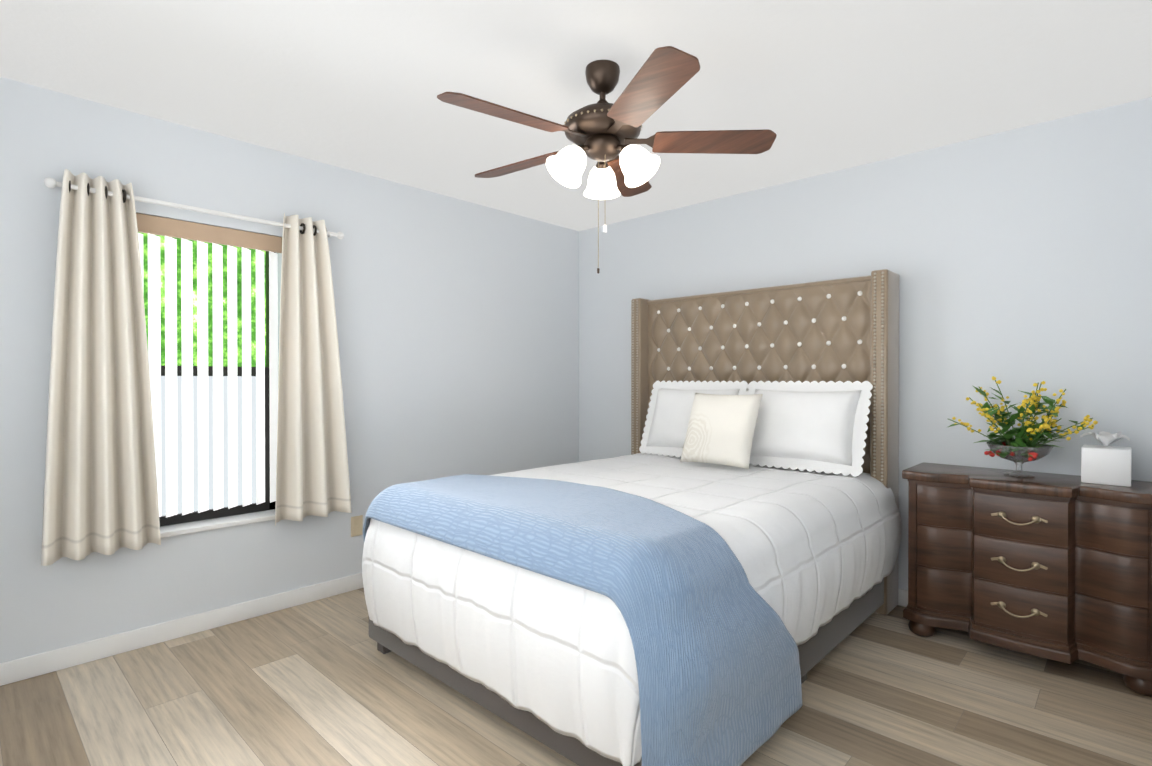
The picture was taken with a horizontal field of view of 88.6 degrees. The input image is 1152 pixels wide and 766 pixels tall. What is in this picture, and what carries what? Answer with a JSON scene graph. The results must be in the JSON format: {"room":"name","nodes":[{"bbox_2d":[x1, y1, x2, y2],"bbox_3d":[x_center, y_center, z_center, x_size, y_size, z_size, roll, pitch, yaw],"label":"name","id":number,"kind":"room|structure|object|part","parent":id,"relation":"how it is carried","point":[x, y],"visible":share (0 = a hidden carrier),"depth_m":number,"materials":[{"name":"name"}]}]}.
{"room":"bedroom","nodes":[
{"label":"bedroom","id":0,"kind":"room"},
{"bbox_2d":[0,77,578,662],"bbox_3d":[-1.420,-0.013,3.457,0.200,2.440,4.000,0,0,43],"label":"wall","id":1,"kind":"structure","parent":0,"point":[458,331],"depth_m":3.27,"materials":[{"name":"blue paint"}]},
{"bbox_2d":[0,573,363,685],"bbox_3d":[-1.343,1.162,3.392,0.013,0.090,4.000,0,0,43],"label":"baseboard","id":2,"kind":"structure","parent":1,"relation":"attached to","point":[20,669],"depth_m":2.76,"materials":[{"name":"white wood"}]},
{"bbox_2d":[44,177,343,238],"bbox_3d":[-1.753,-0.810,2.873,0.106,0.061,1.252,0,0,43],"label":"curtain rod","id":3,"kind":"object","parent":1,"relation":"attached to","point":[49,182],"visible":0.83,"depth_m":2.77,"materials":[{"name":"white metal"}]},
{"bbox_2d":[41,169,351,565],"bbox_3d":[-1.715,-0.071,2.834,0.128,1.606,1.283,0,0,43],"label":"curtains","id":4,"kind":"object","parent":3,"relation":"hanging from","point":[100,491],"visible":1,"depth_m":2.57,"materials":[{"name":"fabric"}]},
{"bbox_2d":[105,186,107,198],"bbox_3d":[-2.024,-0.817,2.537,0.060,0.060,0.012,0,0,43],"label":"grommet","id":5,"kind":"object","parent":4,"relation":"attached to","point":[106,190],"depth_m":2.52,"materials":[{"name":"grey metal"}]},
{"bbox_2d":[122,189,126,202],"bbox_3d":[-1.979,-0.818,2.584,0.060,0.060,0.012,0,0,43],"label":"grommet","id":6,"kind":"object","parent":4,"relation":"attached to","point":[125,195],"depth_m":2.57,"materials":[{"name":"grey metal"}]},
{"bbox_2d":[300,223,304,233],"bbox_3d":[-1.455,-0.821,3.141,0.060,0.060,0.012,0,0,43],"label":"grommet","id":7,"kind":"object","parent":4,"relation":"attached to","point":[302,224],"depth_m":3.13,"materials":[{"name":"grey metal"}]},
{"bbox_2d":[136,213,281,537],"bbox_3d":[-1.847,-0.030,2.966,0.192,1.500,0.704,0,0,43],"label":"window unit","id":8,"kind":"structure","parent":1,"relation":"in","point":[215,433],"depth_m":2.96,"materials":[{"name":"white plastic"}]},
{"bbox_3d":[-1.901,0.307,3.019,0.004,0.685,0.610,0,0,43],"label":"pane","id":9,"kind":"part","parent":8,"relation":"part of","materials":[{"name":"clear glass"}]},
{"bbox_3d":[-1.839,0.708,2.964,0.172,0.024,0.704,0,0,43],"label":"sill","id":10,"kind":"part","parent":8,"relation":"part of","materials":[{"name":"white stone"}]},
{"bbox_3d":[-1.896,-0.042,3.012,0.057,1.476,0.680,0,0,43],"label":"frame","id":11,"kind":"part","parent":8,"relation":"part of","materials":[{"name":"brown metal"}]},
{"bbox_2d":[351,515,362,536],"bbox_3d":[-1.282,0.837,3.456,0.009,0.116,0.072,0,0,43],"label":"electrical outlet plate","id":12,"kind":"object","parent":1,"relation":"attached to","point":[356,525],"visible":1,"depth_m":3.45,"materials":[{"name":"beige plastic"}]},
{"bbox_2d":[0,588,1151,765],"bbox_3d":[-0.135,1.244,2.255,3.730,0.060,4.200,0,0,43],"label":"floor","id":13,"kind":"structure","parent":0,"point":[323,682],"depth_m":2.20,"materials":[{"name":"brown wood"}]},
{"bbox_2d":[362,269,901,765],"bbox_3d":[0.383,0.310,2.915,1.811,1.800,2.312,0,0,43],"label":"bed","id":14,"kind":"object","parent":13,"relation":"on","point":[704,573],"visible":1,"depth_m":2.26,"materials":[{"name":"fabric"}]},
{"bbox_2d":[363,474,802,765],"bbox_3d":[-0.123,0.797,2.381,1.811,0.680,0.836,0,0,43],"label":"quilt","id":15,"kind":"object","parent":14,"relation":"on","point":[608,626],"depth_m":1.86,"materials":[{"name":"fabric"}]},
{"bbox_3d":[0.364,1.020,2.906,1.582,0.380,2.135,0,0,43],"label":"frame","id":16,"kind":"part","parent":14,"relation":"part of","materials":[{"name":"fabric"}]},
{"bbox_2d":[362,452,901,765],"bbox_3d":[0.327,0.766,2.866,1.729,0.582,2.145,0,0,43],"label":"duvet","id":17,"kind":"object","parent":14,"relation":"on","point":[593,635],"depth_m":2.03,"materials":[{"name":"white fabric"}]},
{"bbox_3d":[1.072,0.305,3.702,1.675,1.800,0.221,0,0,43],"label":"headboard","id":18,"kind":"part","parent":14,"relation":"part of","materials":[{"name":"brown fabric"}]},
{"bbox_2d":[902,462,1151,696],"bbox_3d":[2.017,0.817,2.655,0.920,0.790,0.446,0,0,43],"label":"dresser","id":19,"kind":"object","parent":13,"relation":"on","point":[1055,567],"visible":1,"depth_m":2.48,"materials":[{"name":"brown wood"}]},
{"bbox_2d":[948,376,1097,476],"bbox_3d":[2.019,0.195,2.686,0.533,0.453,0.346,0,0,43],"label":"flower bowl","id":20,"kind":"object","parent":19,"relation":"on","point":[1021,447],"visible":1,"depth_m":2.63,"materials":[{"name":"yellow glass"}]},
{"bbox_3d":[2.020,0.351,2.692,0.250,0.142,0.250,0,0,43],"label":"glass","id":21,"kind":"part","parent":20,"relation":"part of","materials":[{"name":"clear glass"}]},
{"bbox_2d":[1080,431,1131,486],"bbox_3d":[2.253,0.312,2.514,0.162,0.221,0.156,0,0,43],"label":"tissue box","id":22,"kind":"object","parent":19,"relation":"on","point":[1106,464],"visible":1,"depth_m":2.46,"materials":[{"name":"white cardboard"}]},
{"bbox_2d":[0,0,1151,230],"bbox_3d":[-0.135,-1.256,2.239,3.730,0.060,4.200,0,0,43],"label":"ceiling","id":23,"kind":"structure","parent":0,"point":[814,86],"depth_m":2.34,"materials":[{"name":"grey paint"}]},
{"bbox_2d":[437,46,776,273],"bbox_3d":[0.067,-0.829,2.311,1.265,0.792,1.279,0,0,43],"label":"ceiling fan","id":24,"kind":"object","parent":23,"relation":"hanging from","point":[602,131],"visible":1,"depth_m":2.24,"materials":[{"name":"brown wood"}]},
{"bbox_2d":[579,97,1151,589],"bbox_3d":[1.270,-0.015,3.739,3.730,2.440,0.100,0,0,43],"label":"wall","id":25,"kind":"structure","parent":0,"point":[1017,261],"depth_m":3.00,"materials":[{"name":"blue paint"}]},
{"bbox_2d":[898,588,907,606],"bbox_3d":[1.264,1.161,3.674,3.360,0.090,0.013,0,0,43],"label":"baseboard","id":26,"kind":"structure","parent":25,"relation":"attached to","point":[902,594],"depth_m":3.19,"materials":[{"name":"white wood"}]},
{"label":"outside","id":27,"kind":"structure","parent":0,"visible":0},
{"bbox_2d":[138,232,265,366],"bbox_3d":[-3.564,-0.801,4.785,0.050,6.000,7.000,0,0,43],"label":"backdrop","id":28,"kind":"structure","parent":27,"point":[210,305],"depth_m":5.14,"materials":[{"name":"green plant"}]}
]}

